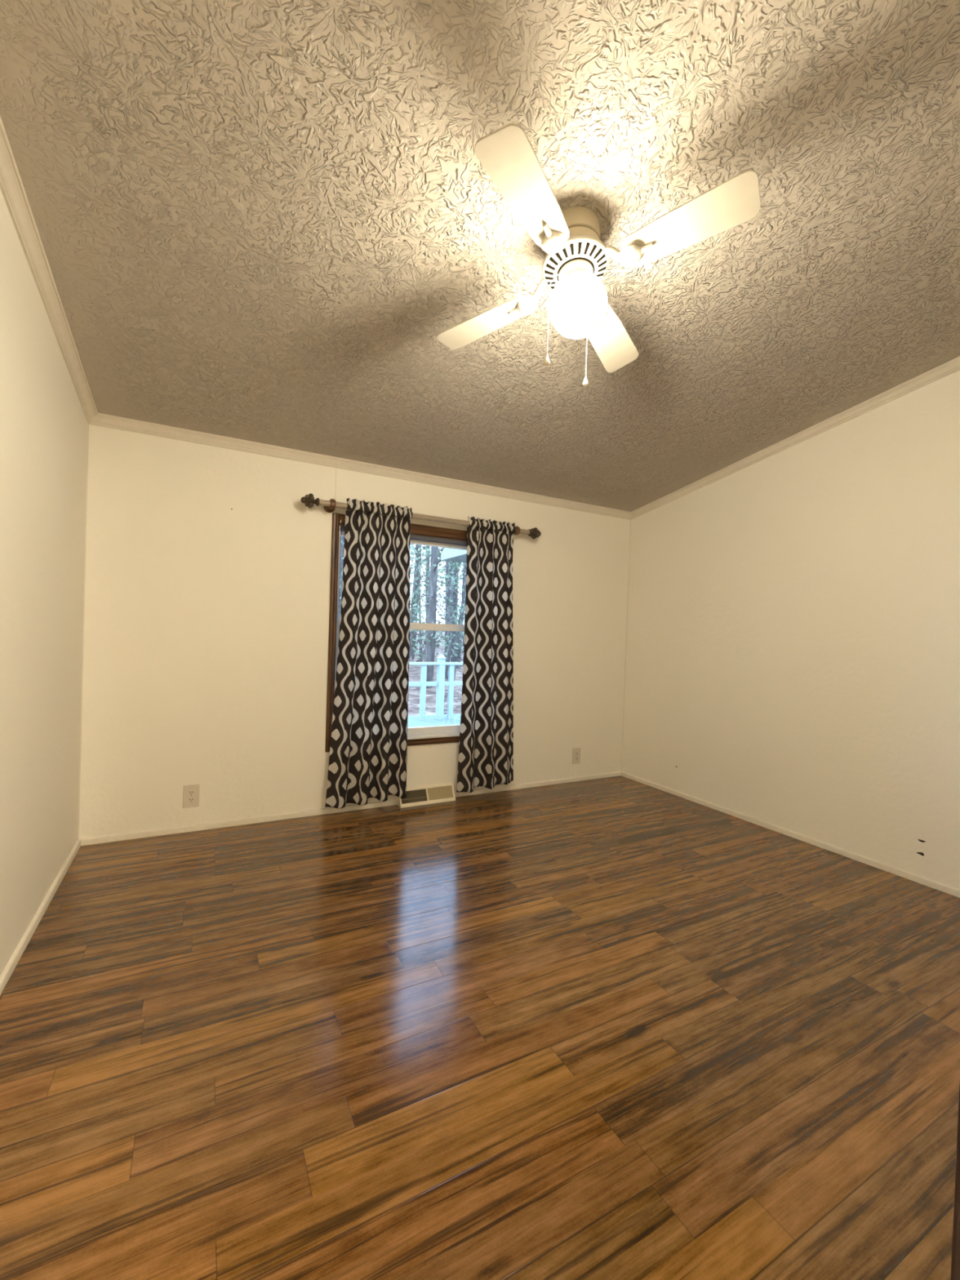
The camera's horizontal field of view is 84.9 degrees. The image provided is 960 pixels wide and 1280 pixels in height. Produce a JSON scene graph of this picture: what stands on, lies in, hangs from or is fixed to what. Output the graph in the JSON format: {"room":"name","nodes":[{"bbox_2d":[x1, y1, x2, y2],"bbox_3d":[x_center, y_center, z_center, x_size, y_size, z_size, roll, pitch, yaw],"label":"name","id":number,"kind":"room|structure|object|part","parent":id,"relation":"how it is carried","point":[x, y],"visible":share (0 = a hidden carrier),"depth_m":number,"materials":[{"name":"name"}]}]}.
{"room":"empty bedroom","nodes":[
{"label":"empty bedroom","id":0,"kind":"room"},
{"bbox_2d":[0,188,88,976],"bbox_3d":[-1.247,-0.265,1.137,0.120,2.661,3.235,2,1,-28],"label":"wall","id":1,"kind":"structure","parent":0,"point":[44,424],"depth_m":1.82,"materials":[{"name":"beige paint"}]},
{"bbox_2d":[0,839,80,995],"bbox_3d":[-1.259,1.048,1.234,0.013,0.032,3.125,2,1,-28],"label":"baseboard","id":2,"kind":"structure","parent":1,"relation":"attached to","point":[11,966],"depth_m":1.90,"materials":[{"name":"white wood"}]},
{"bbox_2d":[0,115,97,423],"bbox_3d":[-1.166,-1.289,1.211,0.044,0.537,3.125,2,1,-28],"label":"trim","id":3,"kind":"structure","parent":1,"relation":"attached to","point":[11,186],"depth_m":1.70,"materials":[{"name":"white wood"}]},
{"bbox_2d":[79,424,630,838],"bbox_3d":[-0.413,-0.017,3.492,3.822,2.160,0.120,2,1,-28],"label":"wall","id":4,"kind":"structure","parent":0,"point":[206,620],"depth_m":2.96,"materials":[{"name":"beige paint"}]},
{"bbox_2d":[78,423,88,839],"bbox_3d":[-1.962,-0.037,2.595,0.004,2.054,0.004,2,1,-28],"label":"trim","id":5,"kind":"structure","parent":4,"relation":"attached to","point":[88,424],"depth_m":2.59,"materials":[{"name":"white wood"}]},
{"bbox_2d":[182,784,199,808],"bbox_3d":[-1.560,0.844,2.834,0.078,0.122,0.008,2,1,-28],"label":"wall outlet","id":6,"kind":"object","parent":4,"relation":"attached to","point":[190,793],"visible":1,"depth_m":2.83,"materials":[{"name":"beige plastic"}]},
{"bbox_2d":[187,797,194,802],"bbox_3d":[-1.560,0.863,2.833,0.033,0.025,0.004,2,1,-28],"label":"receptacle","id":7,"kind":"object","parent":6,"relation":"attached to","point":[189,799],"depth_m":2.83,"materials":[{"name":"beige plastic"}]},
{"bbox_2d":[187,790,195,795],"bbox_3d":[-1.559,0.824,2.833,0.033,0.025,0.004,2,1,-28],"label":"receptacle","id":8,"kind":"object","parent":6,"relation":"attached to","point":[189,792],"depth_m":2.83,"materials":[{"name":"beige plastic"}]},
{"bbox_2d":[79,799,396,845],"bbox_3d":[-1.267,1.026,2.993,1.656,0.032,0.013,2,1,-28],"label":"baseboard","id":9,"kind":"structure","parent":4,"relation":"attached to","point":[140,834],"depth_m":2.91,"materials":[{"name":"white wood"}]},
{"bbox_2d":[334,467,336,499],"bbox_3d":[-0.868,-0.918,3.153,0.004,0.240,0.002,2,1,-28],"label":"trim","id":10,"kind":"structure","parent":4,"relation":"attached to","point":[335,468],"depth_m":3.15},
{"bbox_2d":[88,413,631,519],"bbox_3d":[-0.340,-1.045,3.407,3.582,0.050,0.044,2,1,-28],"label":"trim","id":11,"kind":"structure","parent":4,"relation":"attached to","point":[99,420],"depth_m":3.11,"materials":[{"name":"white wood"}]},
{"bbox_2d":[324,512,466,751],"bbox_3d":[-0.383,-0.030,3.489,1.244,1.438,0.134,2,1,-28],"label":"window","id":12,"kind":"structure","parent":4,"relation":"in","point":[419,735],"depth_m":3.40,"materials":[{"name":"brown wood"}]},
{"bbox_3d":[-0.888,-0.043,3.160,0.042,1.438,0.018,2,1,-28],"label":"casing","id":13,"kind":"part","parent":12,"relation":"part of","materials":[{"name":"brown wood"}]},
{"bbox_3d":[-0.394,0.255,3.495,1.144,0.738,0.028,2,1,-28],"label":"sash","id":14,"kind":"part","parent":12,"relation":"part of","materials":[{"name":"white plastic"}]},
{"bbox_3d":[-0.389,-0.365,3.517,1.144,0.594,0.028,2,1,-28],"label":"sash","id":15,"kind":"part","parent":12,"relation":"part of","materials":[{"name":"white plastic"}]},
{"bbox_3d":[-0.335,-0.715,3.434,1.160,0.066,0.018,2,1,-28],"label":"casing","id":16,"kind":"part","parent":12,"relation":"part of","materials":[{"name":"brown wood"}]},
{"bbox_3d":[-0.387,0.639,3.462,1.160,0.016,0.054,2,1,-28],"label":"sill","id":17,"kind":"part","parent":12,"relation":"part of","materials":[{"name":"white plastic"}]},
{"bbox_2d":[301,493,541,539],"bbox_3d":[-0.303,-0.778,3.385,1.642,0.086,0.132,2,1,-28],"label":"curtain rod","id":18,"kind":"object","parent":4,"relation":"attached to","point":[329,506],"visible":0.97,"depth_m":3.30,"materials":[{"name":"beige metal"}]},
{"bbox_2d":[324,497,412,808],"bbox_3d":[-0.652,0.084,3.194,0.505,1.837,0.088,2,1,-29],"label":"curtain","id":19,"kind":"object","parent":18,"relation":"hanging from","point":[368,755],"visible":1,"depth_m":3.17,"materials":[{"name":"fabric"}]},
{"bbox_2d":[456,516,515,792],"bbox_3d":[0.085,0.105,3.578,0.449,1.839,0.097,2,1,-28],"label":"curtain","id":20,"kind":"object","parent":18,"relation":"hanging from","point":[486,746],"visible":1,"depth_m":3.57,"materials":[{"name":"fabric"}]},
{"bbox_2d":[454,771,621,796],"bbox_3d":[0.482,1.073,3.928,1.540,0.032,0.013,2,1,-28],"label":"baseboard","id":21,"kind":"structure","parent":4,"relation":"attached to","point":[512,787],"depth_m":3.90,"materials":[{"name":"white wood"}]},
{"bbox_2d":[572,747,581,764],"bbox_3d":[0.750,0.900,4.069,0.078,0.122,0.008,2,1,-28],"label":"wall outlet","id":22,"kind":"object","parent":4,"relation":"attached to","point":[575,752],"visible":1,"depth_m":4.07,"materials":[{"name":"beige plastic"}]},
{"bbox_2d":[621,520,631,771],"bbox_3d":[1.192,0.049,4.281,0.004,2.054,0.004,2,1,-28],"label":"trim","id":23,"kind":"structure","parent":4,"relation":"attached to","point":[630,520],"depth_m":4.28,"materials":[{"name":"white wood"}]},
{"bbox_2d":[0,775,959,1279],"bbox_3d":[0.775,1.194,1.207,3.822,0.120,5.335,2,1,-28],"label":"floor","id":24,"kind":"structure","parent":0,"point":[615,1028],"depth_m":1.40,"materials":[{"name":"laminate"}]},
{"bbox_2d":[396,782,455,808],"bbox_3d":[-0.350,1.016,3.444,0.386,0.102,0.081,2,1,-28],"label":"floor vent","id":25,"kind":"object","parent":24,"relation":"in","point":[444,792],"visible":0.84,"depth_m":3.44,"materials":[{"name":"beige metal"}]},
{"bbox_3d":[-0.265,1.018,3.483,0.176,0.069,0.041,2,1,-28],"label":"damper plate","id":26,"kind":"part","parent":25,"relation":"part of","materials":[{"name":"beige metal"}]},
{"bbox_2d":[0,0,959,511],"bbox_3d":[0.394,-1.328,2.049,3.822,0.650,3.355,2,1,-28],"label":"ceiling","id":27,"kind":"structure","parent":0,"point":[261,221],"depth_m":1.59,"materials":[{"name":"beige paint"}]},
{"bbox_2d":[435,123,760,387],"bbox_3d":[0.302,-1.081,1.657,0.797,0.494,0.791,2,1,-13],"label":"ceiling fan","id":28,"kind":"object","parent":27,"relation":"hanging from","point":[575,260],"visible":1,"depth_m":1.54,"materials":[{"name":"white metal"}]},
{"bbox_3d":[0.022,-1.107,1.831,0.365,0.030,0.130,-7,-8,31],"label":"blade","id":29,"kind":"part","parent":28,"relation":"part of","materials":[{"name":"white wood"}]},
{"bbox_3d":[0.128,-1.168,1.377,0.130,0.030,0.365,-7,-8,31],"label":"blade","id":30,"kind":"part","parent":28,"relation":"part of","materials":[{"name":"white wood"}]},
{"bbox_3d":[0.204,-0.854,1.603,0.018,0.036,0.019,2,-8,-28],"label":"pull knob","id":31,"kind":"part","parent":28,"relation":"part of","materials":[{"name":"white plastic"}]},
{"bbox_3d":[0.236,-1.005,1.618,0.065,0.279,0.002,1,1,-34],"label":"pull chain","id":32,"kind":"part","parent":28,"relation":"part of","materials":[{"name":"white metal"}]},
{"bbox_3d":[0.308,-1.047,1.646,0.180,0.176,0.180,2,-8,-28],"label":"lamp shade","id":33,"kind":"part","parent":28,"relation":"part of","materials":[{"name":"white glass"}]},
{"bbox_3d":[0.348,-0.853,1.731,0.018,0.036,0.019,2,-8,-28],"label":"pull knob","id":34,"kind":"part","parent":28,"relation":"part of","materials":[{"name":"white plastic"}]},
{"bbox_3d":[0.340,-1.004,1.712,0.002,0.277,0.044,3,1,39],"label":"pull chain","id":35,"kind":"part","parent":28,"relation":"part of","materials":[{"name":"white metal"}]},
{"bbox_3d":[0.479,-1.112,1.939,0.130,0.030,0.365,-7,-8,31],"label":"blade","id":36,"kind":"part","parent":28,"relation":"part of","materials":[{"name":"white wood"}]},
{"bbox_3d":[0.586,-1.173,1.485,0.365,0.030,0.130,-7,-8,31],"label":"blade","id":37,"kind":"part","parent":28,"relation":"part of","materials":[{"name":"white wood"}]},
{"bbox_2d":[622,369,959,889],"bbox_3d":[2.016,-0.177,2.882,0.121,2.661,3.235,2,1,-28],"label":"wall","id":38,"kind":"structure","parent":0,"point":[793,645],"depth_m":2.93,"materials":[{"name":"beige paint"}]},
{"bbox_2d":[621,771,959,897],"bbox_3d":[1.887,1.134,2.916,0.013,0.032,3.125,2,1,-28],"label":"baseboard","id":39,"kind":"structure","parent":38,"relation":"attached to","point":[924,881],"depth_m":2.94,"materials":[{"name":"white wood"}]},
{"bbox_2d":[631,355,959,519],"bbox_3d":[1.953,-1.204,2.879,0.044,0.537,3.125,2,1,-28],"label":"trim","id":40,"kind":"structure","parent":38,"relation":"attached to","point":[953,366],"depth_m":2.96,"materials":[{"name":"white wood"}]},
{"bbox_3d":[1.120,-0.175,0.632,3.582,2.654,0.110,2,1,-28],"label":"wall","id":41,"kind":"structure","parent":0,"visible":0},
{"bbox_2d":[950,1083,959,1279],"bbox_3d":[-0.066,0.067,0.008,0.859,2.105,0.132,2,1,-28],"label":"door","id":42,"kind":"structure","parent":41,"relation":"in","point":[955,1262],"depth_m":0.23,"materials":[{"name":"brown wood"}]},
{"label":"outside","id":43,"kind":"structure","parent":0,"visible":0},
{"bbox_2d":[407,713,461,727],"bbox_3d":[1.246,1.195,6.625,13.500,0.030,3.738,2,1,-28],"label":"deck","id":44,"kind":"object","parent":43,"point":[413,721],"depth_m":7.14,"materials":[{"name":"white wood"}]},
{"bbox_2d":[408,653,462,720],"bbox_3d":[0.523,0.681,7.898,13.200,0.916,0.132,2,1,-28],"label":"deck railing","id":45,"kind":"object","parent":44,"relation":"on","point":[441,664],"visible":0.16,"depth_m":7.28,"materials":[{"name":"white wood"}]},
{"bbox_3d":[0.525,0.639,7.897,13.200,0.060,0.040,2,1,-28],"label":"rail","id":46,"kind":"part","parent":45,"relation":"part of","materials":[{"name":"white wood"}]},
{"bbox_3d":[0.534,0.357,7.894,13.200,0.035,0.100,2,1,-28],"label":"rail","id":47,"kind":"part","parent":45,"relation":"part of","materials":[{"name":"white wood"}]},
{"bbox_3d":[-0.553,0.685,7.323,0.090,0.850,0.090,2,1,-28],"label":"post","id":48,"kind":"part","parent":45,"relation":"part of","materials":[{"name":"white wood"}]},
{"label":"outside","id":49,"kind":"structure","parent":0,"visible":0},
{"bbox_2d":[408,630,463,715],"bbox_3d":[-6.460,0.138,33.296,44.000,2.278,58.000,2,1,-28],"label":"ground","id":50,"kind":"structure","parent":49,"point":[414,670],"depth_m":15.65,"materials":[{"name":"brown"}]},
{"bbox_2d":[338,535,344,619],"bbox_3d":[-5.708,-6.967,22.799,5.537,16.004,5.423,2,1,-9],"label":"tree","id":51,"kind":"object","parent":50,"relation":"on","point":[342,537],"visible":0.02,"depth_m":22.66,"materials":[{"name":"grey plant"}]},
{"bbox_2d":[340,556,343,608],"bbox_3d":[-7.774,-8.500,30.910,6.376,18.008,5.615,3,1,45],"label":"tree","id":52,"kind":"object","parent":50,"relation":"on","point":[343,557],"visible":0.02,"depth_m":30.63,"materials":[{"name":"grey plant"}]},
{"bbox_2d":[338,540,413,614],"bbox_3d":[-4.613,-5.630,16.365,5.821,14.106,5.365,2,1,-28],"label":"tree","id":53,"kind":"object","parent":50,"relation":"on","point":[342,540],"visible":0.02,"depth_m":16.29,"materials":[{"name":"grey plant"}]},
{"bbox_2d":[338,542,453,642],"bbox_3d":[-3.250,-5.665,19.975,5.349,14.006,8.302,3,1,37],"label":"tree","id":54,"kind":"object","parent":50,"relation":"on","point":[411,553],"visible":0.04,"depth_m":20.63,"materials":[{"name":"grey plant"}]},
{"bbox_2d":[340,544,460,656],"bbox_3d":[-3.224,-7.048,27.116,9.455,16.009,5.458,2,1,-28],"label":"tree","id":55,"kind":"object","parent":50,"relation":"on","point":[414,636],"visible":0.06,"depth_m":26.98,"materials":[{"name":"grey plant"}]},
{"bbox_2d":[339,544,466,688],"bbox_3d":[-1.105,-5.873,16.395,7.230,15.012,4.945,2,1,-28],"label":"tree","id":56,"kind":"object","parent":50,"relation":"on","point":[430,643],"visible":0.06,"depth_m":16.30,"materials":[{"name":"grey plant"}]},
{"bbox_2d":[409,543,449,617],"bbox_3d":[-4.427,-9.057,35.179,6.619,19.002,5.919,2,1,-28],"label":"tree","id":57,"kind":"object","parent":50,"relation":"on","point":[410,544],"visible":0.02,"depth_m":35.66,"materials":[{"name":"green plant"}]},
{"bbox_2d":[408,544,459,662],"bbox_3d":[-2.614,-5.795,23.023,6.173,14.006,6.089,2,1,18],"label":"tree","id":58,"kind":"object","parent":50,"relation":"on","point":[414,588],"visible":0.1,"depth_m":22.71,"materials":[{"name":"grey plant"}]},
{"bbox_2d":[409,546,458,648],"bbox_3d":[-2.631,-7.621,29.055,7.609,17.008,4.917,2,1,-28],"label":"tree","id":59,"kind":"object","parent":50,"relation":"on","point":[427,587],"visible":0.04,"depth_m":28.93,"materials":[{"name":"grey plant"}]},
{"bbox_2d":[408,631,463,667],"bbox_3d":[-3.383,0.194,28.281,25.184,3.093,17.076,2,1,-28],"label":"undergrowth","id":60,"kind":"object","parent":50,"relation":"on","point":[418,641],"visible":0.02,"depth_m":25.91,"materials":[{"name":"green plant"}]},
{"bbox_2d":[409,545,463,662],"bbox_3d":[-2.845,-4.383,24.081,6.964,11.005,5.900,2,1,-4],"label":"tree","id":61,"kind":"object","parent":50,"relation":"on","point":[419,574],"visible":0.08,"depth_m":24.52,"materials":[{"name":"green plant"}]},
{"bbox_2d":[409,546,466,681],"bbox_3d":[-0.491,-2.462,17.116,6.678,8.174,5.632,2,1,-19],"label":"tree","id":62,"kind":"object","parent":50,"relation":"on","point":[460,621],"visible":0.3,"depth_m":17.20,"materials":[{"name":"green plant"}]},
{"bbox_2d":[409,544,466,679],"bbox_3d":[-0.523,-5.098,19.705,7.137,13.200,5.841,2,1,-28],"label":"tree","id":63,"kind":"object","parent":50,"relation":"on","point":[446,609],"visible":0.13,"depth_m":19.17,"materials":[{"name":"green plant"}]},
{"bbox_2d":[409,544,466,662],"bbox_3d":[-1.808,-6.657,21.502,6.712,16.009,7.329,2,1,25],"label":"tree","id":64,"kind":"object","parent":50,"relation":"on","point":[420,571],"visible":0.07,"depth_m":21.34,"materials":[{"name":"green plant"}]},
{"bbox_2d":[409,545,466,668],"bbox_3d":[-0.521,-4.677,22.769,6.388,12.002,5.685,2,1,24],"label":"tree","id":65,"kind":"object","parent":50,"relation":"on","point":[459,640],"visible":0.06,"depth_m":22.73,"materials":[{"name":"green plant"}]},
{"bbox_2d":[411,544,464,662],"bbox_3d":[-0.809,-7.271,24.179,6.505,17.009,6.788,2,1,6],"label":"tree","id":66,"kind":"object","parent":50,"relation":"on","point":[455,605],"visible":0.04,"depth_m":24.13,"materials":[{"name":"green plant"}]},
{"bbox_2d":[422,560,461,620],"bbox_3d":[-1.157,-8.259,33.169,6.324,18.007,5.936,2,1,37],"label":"tree","id":67,"kind":"object","parent":50,"relation":"on","point":[442,561],"visible":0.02,"depth_m":32.92,"materials":[{"name":"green plant"}]},
{"bbox_2d":[440,547,466,639],"bbox_3d":[1.548,-0.501,13.681,4.600,4.500,2.500,2,1,-28],"label":"house wing","id":68,"kind":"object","parent":50,"relation":"on","point":[447,554],"visible":0.07,"depth_m":13.23,"materials":[{"name":"grey"}]}
]}

